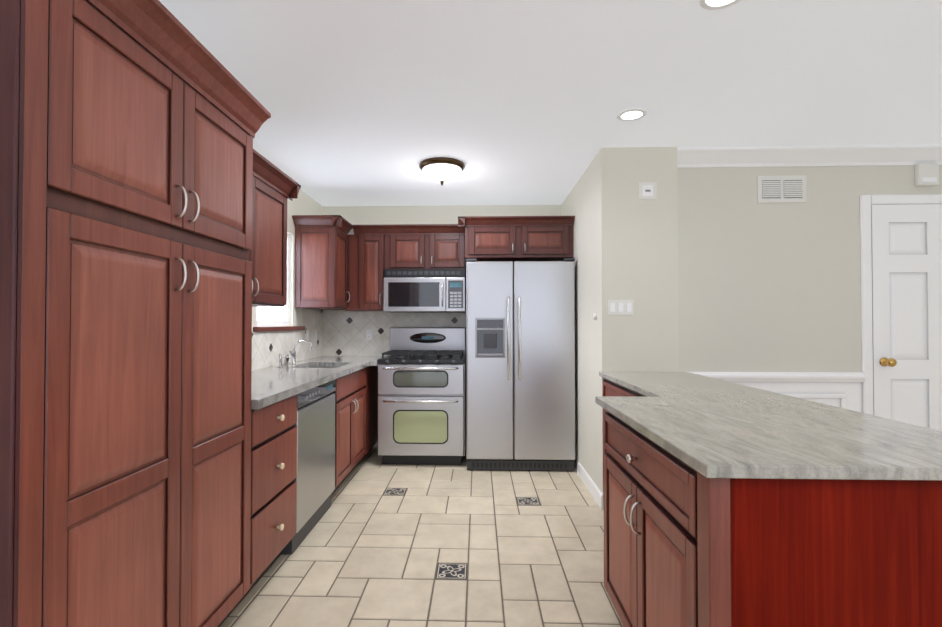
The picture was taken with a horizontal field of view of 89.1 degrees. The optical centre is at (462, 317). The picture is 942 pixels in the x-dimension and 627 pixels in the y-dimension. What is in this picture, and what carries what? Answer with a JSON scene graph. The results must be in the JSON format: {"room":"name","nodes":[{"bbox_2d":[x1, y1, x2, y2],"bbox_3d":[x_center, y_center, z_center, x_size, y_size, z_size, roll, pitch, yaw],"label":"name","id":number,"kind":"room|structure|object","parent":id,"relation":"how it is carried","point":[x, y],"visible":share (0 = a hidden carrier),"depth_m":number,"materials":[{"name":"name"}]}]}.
{"room":"kitchen","nodes":[
{"label":"kitchen","id":0,"kind":"room"},
{"bbox_2d":[252,189,322,331],"bbox_3d":[-1.568,0.049,1.692,0.100,2.430,6.500,0,-1,2],"label":"wall","id":1,"kind":"structure","parent":0,"point":[304,203],"depth_m":4.08,"materials":[{"name":"paint"}]},
{"bbox_2d":[248,149,300,306],"bbox_3d":[-1.285,-0.473,2.612,0.403,0.800,1.078,0,-1,2],"label":"upper cabinet","id":2,"kind":"object","parent":1,"relation":"attached to","point":[275,188],"visible":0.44,"depth_m":2.81,"materials":[{"name":"brown wood"}]},
{"bbox_2d":[253,233,304,331],"bbox_3d":[-1.478,-0.300,3.805,0.125,0.815,0.920,0,-1,2],"label":"window","id":3,"kind":"structure","parent":1,"relation":"in","point":[272,316],"depth_m":3.85,"materials":[{"name":"white glass"}]},
{"bbox_2d":[252,308,323,370],"bbox_3d":[-1.456,0.141,3.454,0.008,0.464,2.766,0,-1,2],"label":"tile backsplash","id":4,"kind":"structure","parent":1,"relation":"attached to","point":[266,346],"depth_m":3.94,"materials":[{"name":"beige tile"}]},
{"bbox_2d":[306,330,308,340],"bbox_3d":[-1.418,0.172,4.374,0.007,0.115,0.072,0,-1,2],"label":"electrical outlet","id":5,"kind":"object","parent":4,"relation":"attached to","point":[307,335],"visible":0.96,"depth_m":4.36,"materials":[{"name":"white plastic"}]},
{"bbox_2d":[314,329,316,341],"bbox_3d":[-1.411,0.175,4.593,0.007,0.115,0.072,0,-1,2],"label":"electrical outlet","id":6,"kind":"object","parent":4,"relation":"attached to","point":[315,334],"visible":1,"depth_m":4.58,"materials":[{"name":"white plastic"}]},
{"bbox_2d":[292,215,352,309],"bbox_3d":[-1.224,-0.467,4.432,0.408,0.775,0.811,0,-1,2],"label":"upper cabinet","id":7,"kind":"object","parent":1,"relation":"attached to","point":[321,244],"visible":0.96,"depth_m":4.09,"materials":[{"name":"brown wood"}]},
{"bbox_2d":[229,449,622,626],"bbox_3d":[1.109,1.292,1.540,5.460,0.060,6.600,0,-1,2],"label":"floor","id":8,"kind":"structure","parent":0,"point":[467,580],"depth_m":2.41,"materials":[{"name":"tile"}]},
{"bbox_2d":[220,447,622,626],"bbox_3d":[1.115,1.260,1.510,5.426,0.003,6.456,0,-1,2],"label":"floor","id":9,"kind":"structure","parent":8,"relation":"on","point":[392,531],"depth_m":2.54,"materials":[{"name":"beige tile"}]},
{"bbox_2d":[0,0,270,626],"bbox_3d":[-1.183,0.189,1.492,0.678,2.145,1.133,0,-1,2],"label":"pantry","id":10,"kind":"object","parent":9,"relation":"on","point":[129,129],"visible":1,"depth_m":1.30,"materials":[{"name":"brown wood"}]},
{"bbox_2d":[230,394,296,613],"bbox_3d":[-1.178,0.836,2.312,0.636,0.873,0.520,0,-1,2],"label":"drawers","id":11,"kind":"object","parent":9,"relation":"on","point":[273,477],"visible":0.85,"depth_m":2.25,"materials":[{"name":"brown wood"}]},
{"bbox_2d":[281,379,335,553],"bbox_3d":[-1.145,0.842,2.919,0.546,0.867,0.688,0,-1,2],"label":"dishwasher","id":12,"kind":"object","parent":9,"relation":"on","point":[314,479],"visible":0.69,"depth_m":2.84,"materials":[{"name":"grey metal"}]},
{"bbox_2d":[331,386,366,494],"bbox_3d":[-1.150,0.951,3.708,0.603,0.680,0.880,0,-1,2],"label":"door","id":13,"kind":"structure","parent":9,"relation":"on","point":[356,415],"depth_m":3.60,"materials":[{"name":"brown wood"}]},
{"bbox_2d":[336,366,377,452],"bbox_3d":[-1.126,0.864,4.454,0.603,0.872,0.726,0,-1,2],"label":"base cabinet","id":14,"kind":"object","parent":9,"relation":"on","point":[367,376],"depth_m":4.30,"materials":[{"name":"brown wood"}]},
{"bbox_2d":[251,356,385,408],"bbox_3d":[-1.115,0.394,3.439,0.690,0.040,2.766,0,-1,2],"label":"countertop","id":15,"kind":"structure","parent":14,"relation":"on","point":[271,385],"depth_m":3.02,"materials":[{"name":"stone"}]},
{"bbox_2d":[277,340,312,366],"bbox_3d":[-1.311,0.279,3.747,0.187,0.194,0.308,0,-1,2],"label":"faucet","id":16,"kind":"object","parent":15,"relation":"on","point":[293,356],"visible":1,"depth_m":3.86,"materials":[{"name":"silver metal"}]},
{"bbox_2d":[307,367,336,367],"bbox_3d":[-1.121,0.505,3.783,0.428,0.173,0.568,0,-1,2],"label":"sink basin","id":17,"kind":"object","parent":15,"relation":"in","point":[321,367],"depth_m":4.05,"materials":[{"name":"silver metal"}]},
{"bbox_2d":[383,488,406,494],"bbox_3d":[-0.498,1.286,3.528,0.150,0.005,0.131,0,-1,2],"label":"decoration","id":18,"kind":"object","parent":9,"relation":"on","point":[389,491],"depth_m":3.53,"materials":[{"name":"tile"}]},
{"bbox_2d":[377,327,465,464],"bbox_3d":[-0.354,0.698,4.424,0.757,1.205,0.706,0,-1,2],"label":"range","id":19,"kind":"object","parent":9,"relation":"on","point":[421,395],"visible":1,"depth_m":4.13,"materials":[{"name":"silver metal"}]},
{"bbox_2d":[435,563,466,578],"bbox_3d":[-0.055,1.271,2.396,0.151,0.005,0.150,0,-1,2],"label":"decoration","id":20,"kind":"object","parent":9,"relation":"on","point":[451,570],"depth_m":2.39,"materials":[{"name":"tile"}]},
{"bbox_2d":[466,258,574,470],"bbox_3d":[0.494,0.406,4.335,0.908,1.787,0.816,0,-1,2],"label":"refrigerator","id":21,"kind":"object","parent":9,"relation":"on","point":[520,365],"visible":1,"depth_m":3.99,"materials":[{"name":"grey metal"}]},
{"bbox_2d":[516,497,539,504],"bbox_3d":[0.455,1.283,3.339,0.149,0.005,0.136,0,-1,2],"label":"decoration","id":22,"kind":"object","parent":9,"relation":"on","point":[521,500],"depth_m":3.33,"materials":[{"name":"tile"}]},
{"bbox_2d":[602,378,646,396],"bbox_3d":[1.091,0.832,2.620,0.365,0.888,1.144,0,-1,2],"label":"base cabinet","id":23,"kind":"object","parent":9,"relation":"on","point":[609,388],"depth_m":2.90,"materials":[{"name":"brown wood"}]},
{"bbox_2d":[603,408,941,626],"bbox_3d":[0.912,0.818,1.570,0.655,0.888,0.964,0,-1,2],"label":"base cabinet","id":24,"kind":"object","parent":9,"relation":"on","point":[685,545],"depth_m":1.10,"materials":[{"name":"brown wood"}]},
{"bbox_2d":[595,372,941,480],"bbox_3d":[1.023,0.365,2.136,0.870,0.030,2.131,0,-1,2],"label":"countertop","id":25,"kind":"structure","parent":24,"relation":"on","point":[707,427],"depth_m":1.41,"materials":[{"name":"stone"}]},
{"bbox_2d":[323,205,560,447],"bbox_3d":[-0.214,0.091,4.850,2.604,2.430,0.100,0,-1,2],"label":"wall","id":26,"kind":"structure","parent":0,"point":[386,215],"depth_m":4.82,"materials":[{"name":"paint"}]},
{"bbox_2d":[346,234,384,310],"bbox_3d":[-0.914,-0.419,4.636,0.365,0.715,0.382,0,-1,2],"label":"upper cabinet","id":27,"kind":"object","parent":26,"relation":"attached to","point":[365,271],"visible":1,"depth_m":4.48,"materials":[{"name":"brown wood"}]},
{"bbox_2d":[324,311,465,355],"bbox_3d":[-0.674,0.159,4.808,1.424,0.464,0.009,0,-1,2],"label":"tile backsplash","id":28,"kind":"structure","parent":26,"relation":"attached to","point":[340,333],"depth_m":4.81,"materials":[{"name":"beige tile"}]},
{"bbox_2d":[365,329,372,340],"bbox_3d":[-0.942,0.178,4.808,0.072,0.115,0.007,0,-1,2],"label":"electrical outlet","id":29,"kind":"object","parent":28,"relation":"attached to","point":[369,335],"visible":1,"depth_m":4.81,"materials":[{"name":"white plastic"}]},
{"bbox_2d":[348,224,464,234],"bbox_3d":[-0.533,-0.809,4.614,1.129,0.085,0.413,0,-1,2],"label":"crown molding","id":30,"kind":"structure","parent":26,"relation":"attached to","point":[423,229],"depth_m":4.44,"materials":[{"name":"brown wood"}]},
{"bbox_2d":[384,235,465,269],"bbox_3d":[-0.349,-0.611,4.621,0.762,0.332,0.382,0,-1,2],"label":"upper cabinet","id":31,"kind":"object","parent":26,"relation":"attached to","point":[424,251],"visible":1,"depth_m":4.47,"materials":[{"name":"brown wood"}]},
{"bbox_2d":[383,269,465,312],"bbox_3d":[-0.349,-0.245,4.582,0.757,0.392,0.431,0,-1,2],"label":"microwave","id":32,"kind":"object","parent":31,"relation":"attached to","point":[424,290],"visible":0.98,"depth_m":4.41,"materials":[{"name":"grey metal"}]},
{"bbox_2d":[458,216,574,263],"bbox_3d":[0.471,-0.692,4.447,1.004,0.345,0.678,0,-1,2],"label":"upper cabinet","id":33,"kind":"object","parent":26,"relation":"attached to","point":[518,238],"visible":1,"depth_m":4.17,"materials":[{"name":"brown wood"}]},
{"bbox_2d":[159,0,941,205],"bbox_3d":[1.111,-1.207,1.623,5.460,0.080,6.500,0,-1,2],"label":"ceiling","id":34,"kind":"structure","parent":0,"point":[377,102],"depth_m":2.35,"materials":[{"name":"paint"}]},
{"bbox_2d":[419,157,464,185],"bbox_3d":[-0.155,-1.061,3.583,0.344,0.158,0.344,0,-1,2],"label":"flush ceiling light","id":35,"kind":"object","parent":34,"relation":"attached to","point":[441,170],"visible":1,"depth_m":3.48,"materials":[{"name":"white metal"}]},
{"bbox_2d":[617,108,646,120],"bbox_3d":[0.960,-1.148,2.715,0.160,0.008,0.160,0,-1,2],"label":"recessed light","id":36,"kind":"object","parent":34,"relation":"in","point":[632,114],"visible":0.96,"depth_m":2.71,"materials":[{"name":"white"}]},
{"bbox_2d":[699,0,739,9],"bbox_3d":[0.942,-1.161,1.725,0.160,0.008,0.160,0,-1,2],"label":"recessed light","id":37,"kind":"object","parent":34,"relation":"in","point":[713,4],"visible":1,"depth_m":1.77,"materials":[{"name":"white"}]},
{"bbox_2d":[561,159,594,482],"bbox_3d":[1.026,0.082,4.145,0.120,2.430,1.430,0,-1,2],"label":"wall","id":38,"kind":"structure","parent":0,"point":[578,203],"depth_m":3.74,"materials":[{"name":"paint"}]},
{"bbox_2d":[577,462,602,509],"bbox_3d":[0.941,1.239,3.565,0.014,0.100,0.764,0,-1,2],"label":"baseboard","id":39,"kind":"structure","parent":38,"relation":"attached to","point":[592,487],"depth_m":3.49,"materials":[{"name":"white wood"}]},
{"bbox_2d":[594,147,678,508],"bbox_3d":[1.192,0.071,3.314,0.506,2.430,0.220,0,-1,2],"label":"wall","id":40,"kind":"structure","parent":0,"point":[635,249],"depth_m":3.21,"materials":[{"name":"paint"}]},
{"bbox_2d":[608,300,632,314],"bbox_3d":[1.059,-0.066,3.206,0.165,0.100,0.008,0,-1,2],"label":"light switch","id":41,"kind":"object","parent":40,"relation":"attached to","point":[620,307],"visible":1,"depth_m":3.20,"materials":[{"name":"white plastic"}]},
{"bbox_2d":[639,182,656,198],"bbox_3d":[1.242,-0.848,3.210,0.120,0.115,0.008,0,-1,2],"label":"thermostat","id":42,"kind":"object","parent":40,"relation":"attached to","point":[647,190],"visible":1,"depth_m":3.21,"materials":[{"name":"white plastic"}]},
{"bbox_2d":[678,165,941,371],"bbox_3d":[2.671,0.071,3.317,2.450,2.430,0.120,0,-1,2],"label":"wall","id":43,"kind":"structure","parent":0,"point":[769,287],"depth_m":3.28,"materials":[{"name":"paint"}]},
{"bbox_2d":[689,372,864,412],"bbox_3d":[2.077,0.830,3.249,1.264,0.910,0.034,0,-1,2],"label":"trim","id":44,"kind":"structure","parent":43,"relation":"attached to","point":[840,389],"depth_m":3.25,"materials":[{"name":"white wood"}]},
{"bbox_2d":[757,176,806,202],"bbox_3d":[2.189,-0.877,3.279,0.330,0.185,0.011,0,-1,2],"label":"air vent","id":45,"kind":"object","parent":43,"relation":"in","point":[781,189],"visible":1,"depth_m":3.28,"materials":[{"name":"white plastic"}]},
{"bbox_2d":[677,145,941,167],"bbox_3d":[2.615,-1.090,3.234,2.340,0.109,0.080,0,-1,2],"label":"crown molding","id":46,"kind":"structure","parent":43,"relation":"attached to","point":[877,155],"depth_m":3.19,"materials":[{"name":"white wood"}]},
{"bbox_2d":[860,194,941,414],"bbox_3d":[3.189,0.227,3.228,0.960,2.115,0.020,0,-1,2],"label":"door frame","id":47,"kind":"structure","parent":43,"relation":"attached to","point":[867,202],"depth_m":3.24,"materials":[{"name":"white wood"}]},
{"bbox_2d":[871,204,941,430],"bbox_3d":[3.187,0.256,3.189,0.824,2.040,0.097,0,-1,2],"label":"door","id":48,"kind":"structure","parent":43,"relation":"in","point":[906,243],"depth_m":3.23,"materials":[{"name":"white wood"}]},
{"bbox_2d":[915,164,938,185],"bbox_3d":[3.141,-0.963,3.237,0.135,0.145,0.036,0,-1,2],"label":"door chime","id":49,"kind":"object","parent":43,"relation":"attached to","point":[926,174],"visible":0.98,"depth_m":3.22,"materials":[{"name":"white plastic"}]}
]}

